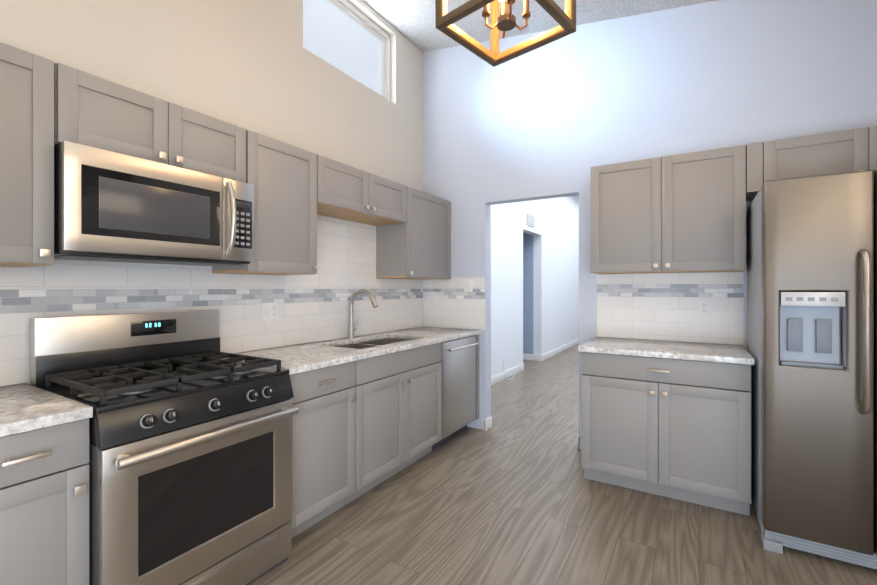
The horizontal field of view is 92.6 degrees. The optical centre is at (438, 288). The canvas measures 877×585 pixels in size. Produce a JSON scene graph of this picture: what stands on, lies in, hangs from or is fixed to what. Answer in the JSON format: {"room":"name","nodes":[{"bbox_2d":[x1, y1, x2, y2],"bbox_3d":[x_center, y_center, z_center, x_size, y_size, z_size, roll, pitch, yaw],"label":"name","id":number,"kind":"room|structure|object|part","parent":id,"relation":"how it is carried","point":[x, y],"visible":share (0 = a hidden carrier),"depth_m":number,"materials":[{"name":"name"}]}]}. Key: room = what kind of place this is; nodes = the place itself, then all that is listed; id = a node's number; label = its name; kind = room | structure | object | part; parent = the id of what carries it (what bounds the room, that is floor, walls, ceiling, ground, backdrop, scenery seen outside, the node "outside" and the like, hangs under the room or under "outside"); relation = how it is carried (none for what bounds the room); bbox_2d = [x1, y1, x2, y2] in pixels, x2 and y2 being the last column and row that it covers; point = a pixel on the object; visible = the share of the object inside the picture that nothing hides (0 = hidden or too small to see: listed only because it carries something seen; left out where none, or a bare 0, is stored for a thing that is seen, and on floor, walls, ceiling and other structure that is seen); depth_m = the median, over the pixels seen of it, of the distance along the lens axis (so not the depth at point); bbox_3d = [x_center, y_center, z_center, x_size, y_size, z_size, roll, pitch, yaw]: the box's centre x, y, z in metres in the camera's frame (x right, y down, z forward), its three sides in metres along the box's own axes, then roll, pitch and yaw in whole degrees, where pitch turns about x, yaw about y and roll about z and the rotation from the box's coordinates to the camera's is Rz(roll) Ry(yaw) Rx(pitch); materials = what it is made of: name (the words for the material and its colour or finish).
{"room":"kitchen","nodes":[
{"label":"kitchen","id":0,"kind":"room"},
{"bbox_2d":[0,0,578,386],"bbox_3d":[0.113,-0.650,4.779,0.150,3.900,14.850,0,0,31],"label":"wall","id":1,"kind":"structure","parent":0,"point":[255,66],"depth_m":2.86,"materials":[{"name":"beige paint"}]},
{"bbox_2d":[0,42,53,266],"bbox_3d":[-1.684,-0.457,1.349,0.358,0.745,0.603,0,0,31],"label":"upper cabinet","id":2,"kind":"object","parent":1,"relation":"attached to","point":[26,159],"visible":1,"depth_m":1.47,"materials":[{"name":"grey paint"}]},
{"bbox_3d":[-1.404,-0.125,1.491,0.028,0.028,0.028,0,0,31],"label":"handle","id":3,"kind":"part","parent":2,"relation":"part of","materials":[{"name":"silver metal"}]},
{"bbox_2d":[54,63,245,182],"bbox_3d":[-1.325,-0.682,1.935,0.358,0.295,0.760,0,0,31],"label":"upper cabinet","id":4,"kind":"object","parent":1,"relation":"attached to","point":[90,110],"visible":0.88,"depth_m":1.77,"materials":[{"name":"grey paint"}]},
{"bbox_2d":[54,140,253,265],"bbox_3d":[-1.283,-0.325,1.909,0.455,0.409,0.758,0,0,31],"label":"microwave","id":5,"kind":"object","parent":4,"relation":"attached to","point":[110,206],"visible":0.94,"depth_m":1.73,"materials":[{"name":"silver metal"}]},
{"bbox_3d":[-0.994,-0.332,2.008,0.064,0.357,0.026,0,0,31],"label":"handle","id":6,"kind":"part","parent":5,"relation":"part of","materials":[{"name":"silver metal"}]},
{"bbox_3d":[-1.185,-0.575,1.849,0.028,0.028,0.098,0,0,31],"label":"handle","id":7,"kind":"part","parent":4,"relation":"part of","materials":[{"name":"silver metal"}]},
{"bbox_2d":[0,215,422,385],"bbox_3d":[-1.092,0.086,2.656,0.007,1.228,3.570,0,0,31],"label":"wall tile","id":8,"kind":"structure","parent":1,"relation":"attached to","point":[313,308],"depth_m":2.48,"materials":[{"name":"white tile"}]},
{"bbox_2d":[262,302,277,320],"bbox_3d":[-1.071,0.150,2.673,0.009,0.115,0.116,0,0,31],"label":"electrical outlet","id":9,"kind":"object","parent":8,"relation":"attached to","point":[269,311],"visible":1,"depth_m":2.67,"materials":[{"name":"white plastic"}]},
{"bbox_2d":[212,130,317,274],"bbox_3d":[-1.001,-0.458,2.466,0.358,0.745,0.474,0,0,31],"label":"upper cabinet","id":10,"kind":"object","parent":1,"relation":"attached to","point":[281,177],"visible":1,"depth_m":2.37,"materials":[{"name":"grey paint"}]},
{"bbox_3d":[-0.880,-0.458,2.392,0.019,0.739,0.468,0,0,31],"label":"door","id":11,"kind":"part","parent":10,"relation":"part of","materials":[{"name":"grey paint"}]},
{"bbox_2d":[303,0,389,100],"bbox_3d":[-0.742,-1.990,3.409,0.060,0.639,1.059,0,0,31],"label":"window","id":12,"kind":"structure","parent":1,"relation":"in","point":[348,38],"depth_m":3.45,"materials":[{"name":"white"}]},
{"bbox_2d":[317,155,406,225],"bbox_3d":[-0.631,-0.680,3.071,0.358,0.300,0.940,0,0,31],"label":"upper cabinet","id":13,"kind":"object","parent":1,"relation":"attached to","point":[347,192],"visible":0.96,"depth_m":2.94,"materials":[{"name":"grey paint"}]},
{"bbox_3d":[-0.490,-0.570,2.985,0.028,0.028,0.098,0,0,31],"label":"handle","id":14,"kind":"part","parent":13,"relation":"part of","materials":[{"name":"silver metal"}]},
{"bbox_2d":[376,186,450,279],"bbox_3d":[-0.196,-0.458,3.783,0.358,0.745,0.722,0,0,31],"label":"upper cabinet","id":15,"kind":"object","parent":1,"relation":"attached to","point":[417,245],"visible":0.94,"depth_m":3.56,"materials":[{"name":"grey paint"}]},
{"bbox_3d":[-0.075,-0.458,3.709,0.019,0.739,0.716,0,0,31],"label":"door","id":16,"kind":"part","parent":15,"relation":"part of","materials":[{"name":"grey paint"}]},
{"bbox_2d":[491,363,523,385],"bbox_3d":[0.632,1.245,5.472,0.011,0.110,2.772,0,0,31],"label":"baseboard","id":17,"kind":"structure","parent":1,"relation":"attached to","point":[497,378],"depth_m":6.05,"materials":[{"name":"white"}]},
{"bbox_2d":[527,214,534,227],"bbox_3d":[1.528,-1.111,6.932,0.016,0.180,0.360,0,0,31],"label":"air vent","id":18,"kind":"object","parent":1,"relation":"in","point":[530,221],"visible":0.98,"depth_m":6.92,"materials":[{"name":"grey plastic"}]},
{"bbox_2d":[523,353,540,360],"bbox_3d":[0.760,1.244,8.100,2.490,0.110,0.014,0,0,31],"label":"baseboard","id":19,"kind":"structure","parent":1,"relation":"attached to","point":[534,357],"depth_m":7.52,"materials":[{"name":"white"}]},
{"bbox_2d":[541,339,578,360],"bbox_3d":[2.905,1.244,9.190,0.011,0.110,4.112,0,0,31],"label":"baseboard","id":20,"kind":"structure","parent":1,"relation":"attached to","point":[547,355],"depth_m":8.33,"materials":[{"name":"white"}]},
{"bbox_2d":[363,0,717,51],"bbox_3d":[-0.373,-2.167,0.370,4.220,0.775,7.020,0,0,31],"label":"ceiling","id":21,"kind":"structure","parent":0,"point":[412,21],"depth_m":3.44,"materials":[{"name":"white paint"}]},
{"bbox_2d":[435,0,575,66],"bbox_3d":[0.284,-1.597,1.750,0.420,1.034,0.420,0,0,42],"label":"pendant light","id":22,"kind":"object","parent":21,"relation":"hanging from","point":[504,21],"visible":1,"depth_m":1.76,"materials":[{"name":"brown metal"}]},
{"bbox_2d":[251,344,876,584],"bbox_3d":[0.661,1.350,4.650,6.920,0.100,15.200,0,0,31],"label":"floor","id":23,"kind":"structure","parent":0,"point":[512,495],"depth_m":2.27,"materials":[{"name":"brown wood"}]},
{"bbox_2d":[0,418,88,584],"bbox_3d":[-1.474,0.861,1.390,0.654,0.879,0.320,0,0,31],"label":"base cabinet","id":24,"kind":"object","parent":23,"relation":"on","point":[44,506],"visible":0.92,"depth_m":1.28,"materials":[{"name":"grey paint"}]},
{"bbox_3d":[-1.187,0.574,1.265,0.034,0.164,0.192,0,0,31],"label":"handle","id":25,"kind":"part","parent":24,"relation":"part of","materials":[{"name":"silver metal"}]},
{"bbox_2d":[0,383,92,436],"bbox_3d":[-1.555,0.403,1.277,0.653,0.035,0.594,0,0,31],"label":"countertop","id":26,"kind":"structure","parent":24,"relation":"on","point":[24,407],"depth_m":1.34,"materials":[{"name":"stone"}]},
{"bbox_2d":[30,310,298,584],"bbox_3d":[-1.139,0.710,1.821,0.730,1.180,0.756,0,0,31],"label":"range","id":27,"kind":"object","parent":23,"relation":"on","point":[190,463],"visible":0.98,"depth_m":1.67,"materials":[{"name":"grey metal"}]},
{"bbox_2d":[37,361,288,412],"bbox_3d":[-1.157,0.388,1.832,0.578,0.036,0.756,0,0,31],"label":"cooktop","id":28,"kind":"object","parent":27,"relation":"in","point":[124,401],"depth_m":1.65,"materials":[{"name":"black metal"}]},
{"bbox_3d":[-0.921,0.463,1.688,0.130,0.111,0.756,0,0,31],"label":"panel","id":29,"kind":"part","parent":27,"relation":"part of","materials":[{"name":"metal"}]},
{"bbox_3d":[-0.901,0.811,1.676,0.036,0.572,0.748,0,0,31],"label":"door","id":30,"kind":"part","parent":27,"relation":"part of","materials":[{"name":"silver metal"}]},
{"bbox_3d":[-0.858,0.565,1.649,0.071,0.033,0.706,0,0,31],"label":"handle","id":31,"kind":"part","parent":27,"relation":"part of","materials":[{"name":"silver metal"}]},
{"bbox_3d":[-0.897,1.185,1.673,0.046,0.160,0.748,0,0,31],"label":"drawer","id":32,"kind":"part","parent":27,"relation":"part of","materials":[{"name":"silver metal"}]},
{"bbox_2d":[290,361,356,537],"bbox_3d":[-0.861,0.861,2.393,0.654,0.879,0.490,0,0,31],"label":"base cabinet","id":33,"kind":"object","parent":23,"relation":"on","point":[324,399],"visible":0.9,"depth_m":2.24,"materials":[{"name":"grey paint"}]},
{"bbox_3d":[-0.551,0.574,2.304,0.034,0.164,0.276,0,0,31],"label":"handle","id":34,"kind":"part","parent":33,"relation":"part of","materials":[{"name":"silver metal"}]},
{"bbox_2d":[344,339,441,505],"bbox_3d":[-0.479,0.860,3.022,0.648,0.879,0.975,0,0,31],"label":"base cabinet","id":35,"kind":"object","parent":23,"relation":"on","point":[398,420],"visible":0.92,"depth_m":2.78,"materials":[{"name":"grey paint"}]},
{"bbox_2d":[223,289,481,381],"bbox_3d":[-0.439,0.339,3.103,0.653,0.662,2.142,0,0,31],"label":"countertop","id":36,"kind":"structure","parent":35,"relation":"on","point":[304,357],"depth_m":2.81,"materials":[{"name":"stone"}]},
{"bbox_2d":[347,289,377,338],"bbox_3d":[-0.563,0.196,3.181,0.292,0.377,0.098,0,0,31],"label":"faucet","id":37,"kind":"object","parent":36,"relation":"on","point":[351,329],"depth_m":3.21,"materials":[{"name":"silver metal"}]},
{"bbox_2d":[337,338,422,381],"bbox_3d":[-0.456,0.545,3.082,0.406,0.249,0.796,0,0,31],"label":"sink","id":38,"kind":"object","parent":36,"relation":"in","point":[370,342],"depth_m":3.28,"materials":[{"name":"silver metal"}]},
{"bbox_3d":[-0.215,0.637,2.860,0.028,0.028,0.098,0,0,31],"label":"handle","id":39,"kind":"part","parent":35,"relation":"part of","materials":[{"name":"silver metal"}]},
{"bbox_2d":[432,336,478,450],"bbox_3d":[-0.049,0.864,3.688,0.657,0.872,0.598,0,0,31],"label":"dishwasher","id":40,"kind":"object","parent":23,"relation":"on","point":[458,361],"visible":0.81,"depth_m":3.52,"materials":[{"name":"grey metal"}]},
{"bbox_3d":[0.162,0.812,3.559,0.053,0.760,0.592,0,0,31],"label":"door","id":41,"kind":"part","parent":40,"relation":"part of","materials":[{"name":"silver metal"}]},
{"bbox_3d":[0.208,0.495,3.531,0.054,0.020,0.498,0,0,31],"label":"handle","id":42,"kind":"part","parent":40,"relation":"part of","materials":[{"name":"silver metal"}]},
{"bbox_2d":[581,352,750,515],"bbox_3d":[1.489,0.861,2.797,0.914,0.879,0.654,0,0,31],"label":"base cabinet","id":43,"kind":"object","parent":23,"relation":"on","point":[679,429],"visible":0.96,"depth_m":2.52,"materials":[{"name":"grey paint"}]},
{"bbox_3d":[1.327,0.572,2.532,0.120,0.158,0.034,0,0,31],"label":"handle","id":44,"kind":"part","parent":43,"relation":"part of","materials":[{"name":"silver metal"}]},
{"bbox_2d":[578,337,753,364],"bbox_3d":[1.490,0.403,2.801,0.938,0.035,0.645,0,0,31],"label":"countertop","id":45,"kind":"structure","parent":43,"relation":"on","point":[721,353],"depth_m":2.66,"materials":[{"name":"stone"}]},
{"bbox_2d":[747,170,876,569],"bbox_3d":[2.192,0.385,2.154,0.908,1.830,0.900,0,0,31],"label":"fridge","id":46,"kind":"object","parent":23,"relation":"on","point":[812,295],"visible":0.98,"depth_m":1.98,"materials":[{"name":"grey metal"}]},
{"bbox_3d":[2.191,0.333,1.772,0.511,1.725,0.105,0,0,31],"label":"door","id":47,"kind":"part","parent":46,"relation":"part of","materials":[{"name":"silver metal"}]},
{"bbox_2d":[423,0,876,435],"bbox_3d":[1.480,-0.650,3.258,3.770,3.900,0.120,0,0,31],"label":"wall","id":48,"kind":"structure","parent":0,"point":[561,117],"depth_m":3.24,"materials":[{"name":"white paint"}]},
{"bbox_2d":[423,277,484,329],"bbox_3d":[0.136,0.141,4.004,0.679,0.483,0.007,0,0,31],"label":"wall tile","id":49,"kind":"structure","parent":48,"relation":"attached to","point":[450,303],"depth_m":3.99,"materials":[{"name":"white tile"}]},
{"bbox_2d":[466,279,472,291],"bbox_3d":[0.286,-0.025,3.902,0.070,0.115,0.009,0,0,31],"label":"light switch","id":50,"kind":"object","parent":49,"relation":"attached to","point":[469,285],"visible":1,"depth_m":3.90,"materials":[{"name":"white plastic"}]},
{"bbox_2d":[474,334,478,418],"bbox_3d":[0.105,0.810,3.999,0.610,0.779,0.044,0,0,31],"label":"cabinet filler","id":51,"kind":"object","parent":48,"relation":"attached to","point":[477,378],"visible":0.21,"depth_m":3.83,"materials":[{"name":"grey paint"}]},
{"bbox_2d":[482,416,580,448],"bbox_3d":[0.859,1.250,3.631,1.000,0.100,0.132,0,0,31],"label":"baseboard","id":52,"kind":"structure","parent":48,"relation":"attached to","point":[487,424],"depth_m":3.82,"materials":[{"name":"white"}]},
{"bbox_2d":[591,145,745,273],"bbox_3d":[1.566,-0.495,2.923,0.914,0.770,0.358,0,0,31],"label":"upper cabinet","id":53,"kind":"object","parent":48,"relation":"attached to","point":[682,213],"visible":1,"depth_m":2.77,"materials":[{"name":"grey paint"}]},
{"bbox_3d":[1.480,-0.150,2.782,0.098,0.028,0.028,0,0,31],"label":"handle","id":54,"kind":"part","parent":53,"relation":"part of","materials":[{"name":"silver metal"}]},
{"bbox_2d":[597,272,743,344],"bbox_3d":[1.658,0.137,3.073,0.942,0.491,0.007,0,0,31],"label":"wall tile","id":55,"kind":"structure","parent":48,"relation":"attached to","point":[661,306],"depth_m":3.04,"materials":[{"name":"white tile"}]},
{"bbox_2d":[699,300,709,315],"bbox_3d":[1.865,0.140,2.938,0.070,0.115,0.008,0,0,31],"label":"electrical outlet","id":56,"kind":"object","parent":55,"relation":"attached to","point":[704,307],"visible":1,"depth_m":2.94,"materials":[{"name":"white plastic"}]},
{"bbox_2d":[746,126,876,200],"bbox_3d":[2.382,-0.733,2.424,0.993,0.295,0.358,0,0,31],"label":"upper cabinet","id":57,"kind":"object","parent":48,"relation":"attached to","point":[850,150],"depth_m":2.40,"materials":[{"name":"grey paint"}]},
{"bbox_3d":[1.999,-0.733,2.675,0.077,0.295,0.330,0,0,31],"label":"wall cabinet filler panel by the fridge","id":58,"kind":"part","parent":57,"relation":"part of","materials":[{"name":"grey wood"}]}
]}

